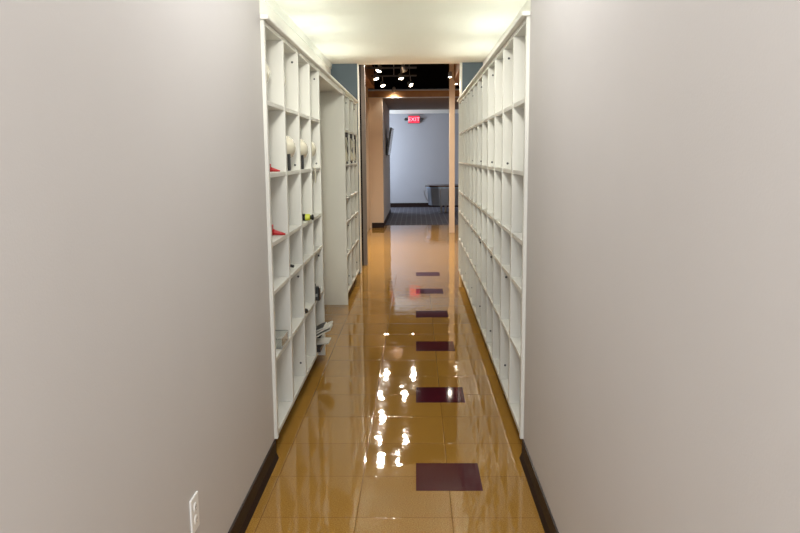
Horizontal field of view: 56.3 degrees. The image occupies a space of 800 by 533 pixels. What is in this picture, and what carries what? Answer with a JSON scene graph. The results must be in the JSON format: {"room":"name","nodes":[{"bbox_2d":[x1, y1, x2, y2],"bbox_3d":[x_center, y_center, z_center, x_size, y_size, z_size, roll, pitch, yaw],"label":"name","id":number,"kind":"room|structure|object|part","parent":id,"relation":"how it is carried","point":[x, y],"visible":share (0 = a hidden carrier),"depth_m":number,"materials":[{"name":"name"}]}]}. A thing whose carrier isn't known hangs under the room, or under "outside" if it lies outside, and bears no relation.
{"room":"corridor","nodes":[
{"label":"corridor","id":0,"kind":"room"},
{"bbox_2d":[0,0,273,532],"bbox_3d":[-0.971,0.063,0.854,0.520,2.690,5.630,0,8,1],"label":"wall","id":1,"kind":"structure","parent":0,"point":[136,355],"depth_m":1.91,"materials":[{"name":"grey paint"}]},
{"bbox_2d":[189,491,199,532],"bbox_3d":[-0.667,0.803,2.430,0.010,0.120,0.080,0,8,1],"label":"wall outlet","id":2,"kind":"object","parent":1,"relation":"attached to","point":[193,503],"visible":1,"depth_m":2.42,"materials":[{"name":"white plastic"}]},
{"bbox_2d":[194,514,197,524],"bbox_3d":[-0.664,0.824,2.433,0.004,0.033,0.033,0,8,1],"label":"socket","id":3,"kind":"object","parent":2,"relation":"attached to","point":[195,515],"depth_m":2.43,"materials":[{"name":"white plastic"}]},
{"bbox_2d":[228,439,278,532],"bbox_3d":[-0.690,1.343,1.037,0.020,0.100,5.630,0,8,1],"label":"baseboard","id":4,"kind":"structure","parent":1,"relation":"attached to","point":[247,509],"depth_m":3.31,"materials":[{"name":"brown plastic"}]},
{"bbox_2d":[260,14,267,18],"bbox_3d":[-0.638,-1.172,3.504,0.039,0.021,0.011,0,8,1],"label":"trim","id":5,"kind":"structure","parent":1,"relation":"attached to","point":[262,16],"depth_m":3.50,"materials":[{"name":"white"}]},
{"bbox_2d":[264,15,358,102],"bbox_3d":[-0.753,-1.565,6.296,0.388,0.057,5.620,0,8,1],"label":"trim","id":6,"kind":"structure","parent":1,"relation":"attached to","point":[327,82],"depth_m":5.71,"materials":[{"name":"white wood"}]},
{"bbox_2d":[259,0,330,73],"bbox_3d":[-1.022,-0.796,6.668,0.170,2.690,6.120,0,8,1],"label":"wall","id":7,"kind":"structure","parent":0,"point":[265,8],"depth_m":6.41,"materials":[{"name":"white paint"}]},
{"bbox_2d":[264,0,331,68],"bbox_3d":[-0.938,-2.097,6.474,0.020,0.060,6.120,0,8,1],"label":"trim","id":8,"kind":"structure","parent":7,"relation":"attached to","point":[277,9],"depth_m":6.67,"materials":[{"name":"white wood"}]},
{"bbox_2d":[331,64,359,272],"bbox_3d":[-0.787,-1.252,9.741,0.508,2.690,0.100,0,8,1],"label":"wall","id":9,"kind":"structure","parent":0,"point":[345,74],"depth_m":9.52,"materials":[{"name":"blue paint"}]},
{"bbox_2d":[357,64,361,272],"bbox_3d":[-0.526,-1.253,9.735,0.014,2.690,0.124,0,8,1],"label":"trim","id":10,"kind":"structure","parent":9,"relation":"attached to","point":[357,64],"depth_m":9.68,"materials":[{"name":"white wood"}]},
{"bbox_2d":[365,85,369,231],"bbox_3d":[-0.828,-2.111,12.789,0.200,3.500,6.180,0,8,1],"label":"wall","id":11,"kind":"structure","parent":0,"point":[366,88],"depth_m":15.41,"materials":[{"name":"beige paint"}]},
{"bbox_2d":[359,65,363,264],"bbox_3d":[-0.583,-1.756,10.374,0.112,3.500,0.090,0,8,1],"label":"trim","id":12,"kind":"structure","parent":11,"relation":"attached to","point":[359,65],"depth_m":10.37,"materials":[{"name":"black"}]},
{"bbox_2d":[365,65,373,87],"bbox_3d":[-0.661,-3.513,12.932,0.138,0.370,5.380,0,8,1],"label":"wall","id":13,"kind":"structure","parent":11,"relation":"attached to","point":[369,81],"depth_m":14.26,"materials":[{"name":"brown paint"}]},
{"bbox_2d":[368,98,371,227],"bbox_3d":[-0.638,-2.187,15.878,0.042,2.745,0.040,0,8,1],"label":"trim","id":14,"kind":"structure","parent":11,"relation":"attached to","point":[369,127],"depth_m":15.85,"materials":[{"name":"beige paint"}]},
{"bbox_2d":[370,98,383,222],"bbox_3d":[-0.610,-2.203,15.981,0.495,2.745,0.170,0,8,1],"label":"wall pier","id":15,"kind":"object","parent":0,"point":[376,104],"visible":0.57,"depth_m":15.88,"materials":[{"name":"beige paint"}]},
{"bbox_2d":[372,223,383,227],"bbox_3d":[-0.474,-0.887,16.081,0.258,0.110,0.012,0,8,1],"label":"baseboard","id":16,"kind":"object","parent":15,"relation":"attached to","point":[374,225],"visible":1,"depth_m":16.08,"materials":[{"name":"brown plastic"}]},
{"bbox_2d":[382,98,389,220],"bbox_3d":[-0.563,-2.522,18.142,0.495,2.745,4.200,0,8,1],"label":"wall","id":17,"kind":"structure","parent":0,"point":[386,118],"depth_m":17.73,"materials":[{"name":"grey paint"}]},
{"bbox_2d":[384,209,390,226],"bbox_3d":[-0.300,-1.209,18.250,0.012,0.110,4.380,0,8,1],"label":"baseboard","id":18,"kind":"object","parent":17,"relation":"attached to","point":[388,215],"visible":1,"depth_m":17.96,"materials":[{"name":"brown plastic"}]},
{"bbox_2d":[386,127,393,154],"bbox_3d":[-0.237,-2.966,17.765,0.141,0.638,1.000,0,8,2],"label":"television","id":19,"kind":"object","parent":17,"relation":"attached to","point":[389,141],"visible":1,"depth_m":17.41,"materials":[{"name":"black plastic"}]},
{"bbox_2d":[245,225,544,532],"bbox_3d":[1.118,0.482,7.439,6.500,0.101,18.620,0,8,1],"label":"floor","id":20,"kind":"structure","parent":0,"point":[405,423],"depth_m":4.35,"materials":[{"name":"brown tile"}]},
{"bbox_2d":[260,19,325,438],"bbox_3d":[-0.793,-0.238,4.676,0.365,2.166,2.025,0,8,1],"label":"cubby shelving","id":21,"kind":"object","parent":20,"relation":"on","point":[292,109],"visible":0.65,"depth_m":4.52,"materials":[{"name":"white laminate"}]},
{"bbox_2d":[266,63,269,81],"bbox_3d":[-0.768,-0.962,3.838,0.200,0.244,0.240,0,8,1],"label":"helmet","id":22,"kind":"object","parent":21,"relation":"on","point":[267,66],"visible":0.04,"depth_m":3.82,"materials":[{"name":"white plastic"}]},
{"bbox_3d":[-0.810,-0.142,3.683,0.355,2.066,0.032,0,8,1],"label":"panel","id":23,"kind":"part","parent":21,"relation":"part of","materials":[{"name":"white laminate"}]},
{"bbox_2d":[270,164,279,171],"bbox_3d":[-0.657,-0.519,3.931,0.052,0.042,0.038,0,8,1],"label":"cone","id":24,"kind":"object","parent":21,"relation":"on","point":[271,168],"visible":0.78,"depth_m":3.93,"materials":[{"name":"red plastic"}]},
{"bbox_3d":[-0.811,-0.823,3.834,0.352,0.022,0.466,0,8,1],"label":"shelf","id":25,"kind":"part","parent":21,"relation":"part of","materials":[{"name":"white laminate"}]},
{"bbox_3d":[-0.808,-0.477,3.885,0.352,0.022,0.466,0,8,1],"label":"shelf","id":26,"kind":"part","parent":21,"relation":"part of","materials":[{"name":"white laminate"}]},
{"bbox_2d":[272,225,285,235],"bbox_3d":[-0.654,-0.196,4.029,0.072,0.058,0.052,0,8,1],"label":"cone","id":27,"kind":"object","parent":21,"relation":"on","point":[274,232],"visible":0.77,"depth_m":4.02,"materials":[{"name":"red plastic"}]},
{"bbox_3d":[-0.806,-0.139,3.935,0.352,0.022,0.466,0,8,1],"label":"shelf","id":28,"kind":"part","parent":21,"relation":"part of","materials":[{"name":"white laminate"}]},
{"bbox_3d":[-0.804,0.103,3.971,0.352,0.022,0.466,0,8,1],"label":"shelf","id":29,"kind":"part","parent":21,"relation":"part of","materials":[{"name":"white laminate"}]},
{"bbox_2d":[275,330,288,348],"bbox_3d":[-0.717,0.395,4.058,0.188,0.057,0.205,0,8,1],"label":"clear box","id":30,"kind":"object","parent":21,"relation":"on","point":[281,336],"visible":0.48,"depth_m":4.08,"materials":[{"name":"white plastic"}]},
{"bbox_3d":[-0.801,0.443,4.021,0.352,0.022,0.466,0,8,1],"label":"shelf","id":31,"kind":"part","parent":21,"relation":"part of","materials":[{"name":"white laminate"}]},
{"bbox_2d":[286,135,295,170],"bbox_3d":[-0.703,-0.664,4.335,0.190,0.213,0.320,0,8,1],"label":"helmet","id":32,"kind":"object","parent":21,"relation":"on","point":[291,147],"visible":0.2,"depth_m":4.26,"materials":[{"name":"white plastic"}]},
{"bbox_3d":[-0.801,-0.896,4.327,0.352,0.022,0.466,0,8,1],"label":"shelf","id":33,"kind":"part","parent":21,"relation":"part of","materials":[{"name":"white laminate"}]},
{"bbox_3d":[-0.798,-0.550,4.378,0.352,0.022,0.466,0,8,1],"label":"shelf","id":34,"kind":"part","parent":21,"relation":"part of","materials":[{"name":"white laminate"}]},
{"bbox_3d":[-0.795,-0.212,4.428,0.352,0.022,0.466,0,8,1],"label":"shelf","id":35,"kind":"part","parent":21,"relation":"part of","materials":[{"name":"white laminate"}]},
{"bbox_3d":[-0.793,0.031,4.464,0.352,0.022,0.466,0,8,1],"label":"shelf","id":36,"kind":"part","parent":21,"relation":"part of","materials":[{"name":"white laminate"}]},
{"bbox_3d":[-0.790,0.370,4.514,0.352,0.022,0.466,0,8,1],"label":"shelf","id":37,"kind":"part","parent":21,"relation":"part of","materials":[{"name":"white laminate"}]},
{"bbox_2d":[300,138,307,168],"bbox_3d":[-0.692,-0.736,4.840,0.190,0.207,0.330,0,8,1],"label":"helmet","id":38,"kind":"object","parent":21,"relation":"on","point":[303,146],"visible":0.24,"depth_m":4.76,"materials":[{"name":"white plastic"}]},
{"bbox_3d":[-0.790,-0.969,4.819,0.352,0.022,0.466,0,8,1],"label":"shelf","id":39,"kind":"part","parent":21,"relation":"part of","materials":[{"name":"white laminate"}]},
{"bbox_3d":[-0.787,-0.623,4.871,0.352,0.022,0.466,0,8,1],"label":"shelf","id":40,"kind":"part","parent":21,"relation":"part of","materials":[{"name":"white laminate"}]},
{"bbox_3d":[-0.784,-0.285,4.921,0.352,0.022,0.466,0,8,1],"label":"shelf","id":41,"kind":"part","parent":21,"relation":"part of","materials":[{"name":"white laminate"}]},
{"bbox_2d":[302,214,313,220],"bbox_3d":[-0.655,-0.326,4.951,0.169,0.046,0.046,0,8,1],"label":"flashlight","id":42,"kind":"object","parent":21,"relation":"on","point":[305,217],"visible":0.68,"depth_m":4.93,"materials":[{"name":"yellow plastic"}]},
{"bbox_3d":[-0.782,-0.042,4.957,0.352,0.022,0.466,0,8,1],"label":"shelf","id":43,"kind":"part","parent":21,"relation":"part of","materials":[{"name":"white laminate"}]},
{"bbox_3d":[-0.780,0.297,5.007,0.352,0.022,0.466,0,8,1],"label":"shelf","id":44,"kind":"part","parent":21,"relation":"part of","materials":[{"name":"white laminate"}]},
{"bbox_2d":[311,141,315,156],"bbox_3d":[-0.686,-0.812,5.354,0.170,0.203,0.260,0,8,1],"label":"helmet","id":45,"kind":"object","parent":21,"relation":"on","point":[312,143],"visible":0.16,"depth_m":5.31,"materials":[{"name":"white plastic"}]},
{"bbox_3d":[-0.780,-1.042,5.312,0.352,0.022,0.466,0,8,1],"label":"shelf","id":46,"kind":"part","parent":21,"relation":"part of","materials":[{"name":"white laminate"}]},
{"bbox_3d":[-0.774,-0.357,5.413,0.352,0.022,0.466,0,8,1],"label":"shelf","id":47,"kind":"part","parent":21,"relation":"part of","materials":[{"name":"white laminate"}]},
{"bbox_2d":[315,284,320,300],"bbox_3d":[-0.597,0.180,5.295,0.058,0.120,0.064,0,8,1],"label":"radio","id":48,"kind":"object","parent":21,"relation":"on","point":[317,288],"visible":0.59,"depth_m":5.27,"materials":[{"name":"black plastic"}]},
{"bbox_3d":[-0.767,-0.384,5.661,0.355,2.166,0.032,0,8,1],"label":"panel","id":49,"kind":"part","parent":21,"relation":"part of","materials":[{"name":"white laminate"}]},
{"bbox_3d":[-0.772,-0.115,5.449,0.352,0.022,0.466,0,8,1],"label":"shelf","id":50,"kind":"part","parent":21,"relation":"part of","materials":[{"name":"white laminate"}]},
{"bbox_2d":[316,335,323,351],"bbox_3d":[-0.707,0.544,5.525,0.275,0.105,0.310,0,8,1],"label":"tray","id":51,"kind":"object","parent":21,"relation":"on","point":[319,346],"visible":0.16,"depth_m":5.44,"materials":[{"name":"black plastic"}]},
{"bbox_2d":[316,337,330,343],"bbox_3d":[-0.662,0.554,5.536,0.285,0.008,0.180,-1,8,1],"label":"magazine","id":52,"kind":"object","parent":51,"relation":"in","point":[326,340],"visible":0.32,"depth_m":5.53,"materials":[{"name":"paper"}]},
{"bbox_2d":[316,324,332,337],"bbox_3d":[-0.579,0.489,5.474,0.158,0.101,0.190,0,8,1],"label":"magazine","id":53,"kind":"object","parent":51,"relation":"in","point":[328,329],"visible":0.32,"depth_m":5.38,"materials":[{"name":"paper"}]},
{"bbox_2d":[316,321,332,334],"bbox_3d":[-0.584,0.471,5.471,0.173,0.107,0.200,0,8,1],"label":"magazine","id":54,"kind":"object","parent":53,"relation":"on","point":[328,325],"visible":0.4,"depth_m":5.40,"materials":[{"name":"paper"}]},
{"bbox_2d":[316,322,326,331],"bbox_3d":[-0.614,0.466,5.471,0.140,0.084,0.190,0,8,1],"label":"magazine","id":55,"kind":"object","parent":54,"relation":"on","point":[320,326],"visible":0.48,"depth_m":5.45,"materials":[{"name":"paper"}]},
{"bbox_2d":[319,91,359,304],"bbox_3d":[-0.713,-0.791,8.412,0.365,2.166,1.640,0,8,1],"label":"cubby shelving","id":56,"kind":"object","parent":20,"relation":"on","point":[338,113],"visible":0.77,"depth_m":7.66,"materials":[{"name":"white laminate"}]},
{"bbox_2d":[345,133,347,163],"bbox_3d":[-0.567,-1.246,7.877,0.040,0.326,0.093,0,8,1],"label":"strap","id":57,"kind":"object","parent":56,"relation":"on","point":[346,134],"visible":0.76,"depth_m":7.86,"materials":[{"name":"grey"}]},
{"bbox_2d":[350,134,352,162],"bbox_3d":[-0.552,-1.327,8.421,0.048,0.326,0.094,0,8,1],"label":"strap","id":58,"kind":"object","parent":56,"relation":"on","point":[351,142],"visible":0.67,"depth_m":8.40,"materials":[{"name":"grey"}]},
{"bbox_2d":[354,135,355,162],"bbox_3d":[-0.545,-1.397,8.896,0.040,0.326,0.093,0,8,1],"label":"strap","id":59,"kind":"object","parent":56,"relation":"on","point":[354,135],"visible":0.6,"depth_m":8.89,"materials":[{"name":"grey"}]},
{"bbox_3d":[-0.692,-0.958,9.200,0.355,2.066,0.032,0,8,1],"label":"panel","id":60,"kind":"part","parent":56,"relation":"part of","materials":[{"name":"white laminate"}]},
{"bbox_2d":[361,65,367,264],"bbox_3d":[-0.501,-1.754,10.353,0.054,3.500,0.070,0,8,1],"label":"trim","id":61,"kind":"structure","parent":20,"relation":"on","point":[363,108],"depth_m":10.37,"materials":[{"name":"grey paint"}]},
{"bbox_2d":[449,64,454,232],"bbox_3d":[1.022,-2.408,14.690,0.107,3.500,0.105,0,8,1],"label":"column","id":62,"kind":"structure","parent":20,"relation":"on","point":[451,66],"depth_m":14.66,"materials":[{"name":"beige paint"}]},
{"bbox_2d":[454,64,459,85],"bbox_3d":[1.129,-3.649,13.642,0.210,0.340,3.700,0,8,1],"label":"wall","id":63,"kind":"structure","parent":62,"relation":"attached to","point":[456,66],"depth_m":13.85,"materials":[{"name":"brown paint"}]},
{"bbox_2d":[458,16,529,438],"bbox_3d":[0.825,-0.509,6.418,0.331,2.166,5.620,0,8,1],"label":"cubby shelving","id":64,"kind":"object","parent":20,"relation":"on","point":[494,112],"visible":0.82,"depth_m":4.90,"materials":[{"name":"white laminate"}]},
{"bbox_3d":[0.879,-0.968,9.175,0.321,2.066,0.032,0,8,1],"label":"panel","id":65,"kind":"part","parent":64,"relation":"part of","materials":[{"name":"white laminate"}]},
{"bbox_3d":[0.812,0.165,5.812,0.318,0.022,0.434,0,8,1],"label":"shelf","id":66,"kind":"part","parent":64,"relation":"part of","materials":[{"name":"white laminate"}]},
{"bbox_3d":[0.809,-0.175,5.762,0.318,0.022,0.434,0,8,1],"label":"shelf","id":67,"kind":"part","parent":64,"relation":"part of","materials":[{"name":"white laminate"}]},
{"bbox_3d":[0.799,-0.107,5.301,0.318,0.022,0.434,0,8,1],"label":"shelf","id":68,"kind":"part","parent":64,"relation":"part of","materials":[{"name":"white laminate"}]},
{"bbox_3d":[0.802,0.233,5.352,0.318,0.022,0.434,0,8,1],"label":"shelf","id":69,"kind":"part","parent":64,"relation":"part of","materials":[{"name":"white laminate"}]},
{"bbox_3d":[0.792,0.301,4.891,0.318,0.022,0.434,0,8,1],"label":"shelf","id":70,"kind":"part","parent":64,"relation":"part of","materials":[{"name":"white laminate"}]},
{"bbox_3d":[0.787,-0.281,4.805,0.318,0.022,0.434,0,8,1],"label":"shelf","id":71,"kind":"part","parent":64,"relation":"part of","materials":[{"name":"white laminate"}]},
{"bbox_3d":[0.789,-0.039,4.841,0.318,0.022,0.434,0,8,1],"label":"shelf","id":72,"kind":"part","parent":64,"relation":"part of","materials":[{"name":"white laminate"}]},
{"bbox_3d":[0.781,-0.966,4.704,0.318,0.022,0.434,0,8,1],"label":"shelf","id":73,"kind":"part","parent":64,"relation":"part of","materials":[{"name":"white laminate"}]},
{"bbox_3d":[0.784,-0.619,4.755,0.318,0.022,0.434,0,8,1],"label":"shelf","id":74,"kind":"part","parent":64,"relation":"part of","materials":[{"name":"white laminate"}]},
{"bbox_3d":[0.782,0.369,4.431,0.318,0.022,0.434,0,8,1],"label":"shelf","id":75,"kind":"part","parent":64,"relation":"part of","materials":[{"name":"white laminate"}]},
{"bbox_3d":[0.779,0.030,4.380,0.318,0.022,0.434,0,8,1],"label":"shelf","id":76,"kind":"part","parent":64,"relation":"part of","materials":[{"name":"white laminate"}]},
{"bbox_3d":[0.777,-0.213,4.345,0.318,0.022,0.434,0,8,1],"label":"shelf","id":77,"kind":"part","parent":64,"relation":"part of","materials":[{"name":"white laminate"}]},
{"bbox_3d":[0.775,-0.551,4.295,0.318,0.022,0.434,0,8,1],"label":"shelf","id":78,"kind":"part","parent":64,"relation":"part of","materials":[{"name":"white laminate"}]},
{"bbox_3d":[0.772,-0.897,4.244,0.318,0.022,0.434,0,8,1],"label":"shelf","id":79,"kind":"part","parent":64,"relation":"part of","materials":[{"name":"white laminate"}]},
{"bbox_3d":[0.772,0.437,3.970,0.318,0.022,0.434,0,8,1],"label":"shelf","id":80,"kind":"part","parent":64,"relation":"part of","materials":[{"name":"white laminate"}]},
{"bbox_3d":[0.770,0.098,3.920,0.318,0.022,0.434,0,8,1],"label":"shelf","id":81,"kind":"part","parent":64,"relation":"part of","materials":[{"name":"white laminate"}]},
{"bbox_3d":[0.768,-0.145,3.884,0.318,0.022,0.434,0,8,1],"label":"shelf","id":82,"kind":"part","parent":64,"relation":"part of","materials":[{"name":"white laminate"}]},
{"bbox_3d":[0.765,-0.483,3.834,0.318,0.022,0.434,0,8,1],"label":"shelf","id":83,"kind":"part","parent":64,"relation":"part of","materials":[{"name":"white laminate"}]},
{"bbox_3d":[0.762,-0.829,3.783,0.318,0.022,0.434,0,8,1],"label":"shelf","id":84,"kind":"part","parent":64,"relation":"part of","materials":[{"name":"white laminate"}]},
{"bbox_3d":[0.761,-0.150,3.648,0.321,2.066,0.032,0,8,1],"label":"panel","id":85,"kind":"part","parent":64,"relation":"part of","materials":[{"name":"white laminate"}]},
{"bbox_2d":[274,0,526,64],"bbox_3d":[-0.027,-1.777,3.706,2.300,0.100,11.850,0,8,1],"label":"ceiling","id":86,"kind":"structure","parent":0,"point":[361,32],"depth_m":6.83,"materials":[{"name":"paint"}]},
{"bbox_2d":[368,64,459,89],"bbox_3d":[1.805,-4.058,15.792,5.450,0.570,0.100,0,8,1],"label":"ceiling","id":87,"kind":"structure","parent":0,"point":[429,76],"depth_m":15.78,"materials":[{"name":"black paint"}]},
{"bbox_2d":[383,89,459,113],"bbox_3d":[1.350,-4.138,18.974,6.500,0.175,6.400,0,8,1],"label":"ceiling","id":88,"kind":"structure","parent":0,"point":[392,103],"depth_m":18.23,"materials":[{"name":"white paint"}]},
{"bbox_2d":[368,90,459,97],"bbox_3d":[1.831,-3.650,15.743,5.000,0.157,0.115,0,8,1],"label":"ceiling beam","id":89,"kind":"structure","parent":88,"relation":"attached to","point":[371,93],"depth_m":15.73,"materials":[{"name":"brown wood"}]},
{"bbox_2d":[386,207,457,224],"bbox_3d":[1.378,-1.319,19.603,6.500,0.104,5.980,0,8,1],"label":"floor","id":90,"kind":"structure","parent":0,"point":[398,215],"depth_m":18.96,"materials":[{"name":"grey carpet"}]},
{"bbox_2d":[424,184,457,212],"bbox_3d":[1.990,-1.839,20.211,2.699,0.745,0.940,0,8,1],"label":"table","id":91,"kind":"object","parent":90,"relation":"on","point":[438,194],"visible":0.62,"depth_m":19.84,"materials":[{"name":"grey metal"}]},
{"bbox_2d":[389,113,458,202],"bbox_3d":[1.429,-3.162,22.302,6.500,2.760,0.100,0,8,1],"label":"wall","id":92,"kind":"structure","parent":0,"point":[419,156],"depth_m":22.25,"materials":[{"name":"grey paint"}]},
{"bbox_2d":[404,115,422,123],"bbox_3d":[0.412,-4.339,22.054,0.566,0.236,0.090,0,8,1],"label":"exit sign","id":93,"kind":"object","parent":92,"relation":"attached to","point":[412,119],"visible":1,"depth_m":22.03,"materials":[{"name":"red plastic"}]},
{"bbox_2d":[390,203,457,206],"bbox_3d":[1.389,-1.852,22.440,6.200,0.130,0.012,0,8,1],"label":"baseboard","id":94,"kind":"structure","parent":92,"relation":"attached to","point":[391,204],"depth_m":22.45,"materials":[{"name":"brown plastic"}]},
{"bbox_2d":[462,62,482,92],"bbox_3d":[1.030,-1.261,9.700,0.458,2.690,0.100,0,8,1],"label":"wall","id":95,"kind":"structure","parent":0,"point":[469,69],"depth_m":9.47,"materials":[{"name":"blue paint"}]},
{"bbox_2d":[460,62,461,94],"bbox_3d":[0.788,-1.260,9.706,0.026,2.690,0.124,0,8,1],"label":"trim","id":96,"kind":"structure","parent":95,"relation":"attached to","point":[460,62],"depth_m":9.48,"materials":[{"name":"white wood"}]},
{"bbox_2d":[483,0,530,63],"bbox_3d":[1.095,-0.807,6.622,0.197,2.690,6.120,0,8,1],"label":"wall","id":97,"kind":"structure","parent":0,"point":[527,6],"depth_m":6.39,"materials":[{"name":"white paint"}]},
{"bbox_2d":[523,0,799,532],"bbox_3d":[0.812,0.054,0.815,0.513,2.690,5.630,0,8,1],"label":"wall","id":98,"kind":"structure","parent":0,"point":[662,375],"depth_m":1.62,"materials":[{"name":"grey paint"}]},
{"bbox_2d":[457,13,526,101],"bbox_3d":[0.805,-1.592,6.259,0.354,0.019,5.620,0,8,1],"label":"trim","id":99,"kind":"structure","parent":98,"relation":"attached to","point":[520,19],"depth_m":4.60,"materials":[{"name":"white wood"}]},
{"bbox_2d":[522,11,530,15],"bbox_3d":[0.588,-1.178,3.477,0.039,0.021,0.011,0,8,1],"label":"trim","id":100,"kind":"structure","parent":98,"relation":"attached to","point":[524,13],"depth_m":3.47,"materials":[{"name":"white"}]},
{"bbox_2d":[519,439,558,532],"bbox_3d":[0.556,1.336,1.010,0.020,0.100,5.630,0,8,1],"label":"baseboard","id":101,"kind":"structure","parent":98,"relation":"attached to","point":[547,520],"depth_m":3.29,"materials":[{"name":"brown plastic"}]},
{"bbox_3d":[1.734,-3.917,12.553,5.450,0.100,6.550,0,8,1],"label":"ceiling","id":102,"kind":"structure","parent":0,"visible":0},
{"bbox_2d":[366,64,416,68],"bbox_3d":[-0.148,-3.663,12.909,0.870,0.475,0.024,0,8,1],"label":"track","id":103,"kind":"object","parent":102,"relation":"hanging from","point":[374,67],"visible":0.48,"depth_m":12.93,"materials":[{"name":"grey metal"}]},
{"bbox_2d":[374,72,378,80],"bbox_3d":[-0.410,-3.333,12.959,0.102,0.207,0.103,0,8,1],"label":"lamp","id":104,"kind":"object","parent":103,"relation":"attached to","point":[376,77],"visible":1,"depth_m":12.95,"materials":[{"name":"silver metal"}]},
{"bbox_3d":[-0.146,-3.442,12.942,0.870,0.028,0.024,0,8,1],"label":"rail","id":105,"kind":"part","parent":103,"relation":"part of","materials":[{"name":"grey metal"}]},
{"bbox_2d":[398,68,403,79],"bbox_3d":[0.020,-3.336,12.949,0.099,0.205,0.104,0,8,1],"label":"lamp","id":106,"kind":"object","parent":103,"relation":"attached to","point":[401,77],"visible":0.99,"depth_m":12.94,"materials":[{"name":"silver metal"}]},
{"bbox_2d":[371,64,416,76],"bbox_3d":[-0.120,-3.854,14.195,0.870,0.475,0.024,0,8,1],"label":"track","id":107,"kind":"object","parent":102,"relation":"hanging from","point":[409,64],"visible":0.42,"depth_m":14.22,"materials":[{"name":"grey metal"}]},
{"bbox_3d":[-0.118,-3.632,14.227,0.870,0.028,0.024,0,8,1],"label":"rail","id":108,"kind":"part","parent":107,"relation":"part of","materials":[{"name":"grey metal"}]},
{"bbox_3d":[-0.173,-3.488,11.722,0.870,0.475,0.024,0,8,1],"label":"track","id":109,"kind":"object","parent":102,"relation":"hanging from","visible":0},
{"bbox_2d":[376,64,381,72],"bbox_3d":[-0.335,-3.158,11.770,0.105,0.208,0.103,0,8,1],"label":"lamp","id":110,"kind":"object","parent":109,"relation":"attached to","point":[379,68],"visible":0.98,"depth_m":11.77,"materials":[{"name":"silver metal"}]},
{"bbox_2d":[401,64,407,72],"bbox_3d":[0.068,-3.159,11.768,0.107,0.211,0.110,0,8,1],"label":"lamp","id":111,"kind":"object","parent":109,"relation":"attached to","point":[404,69],"visible":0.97,"depth_m":11.74,"materials":[{"name":"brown metal"}]}
]}

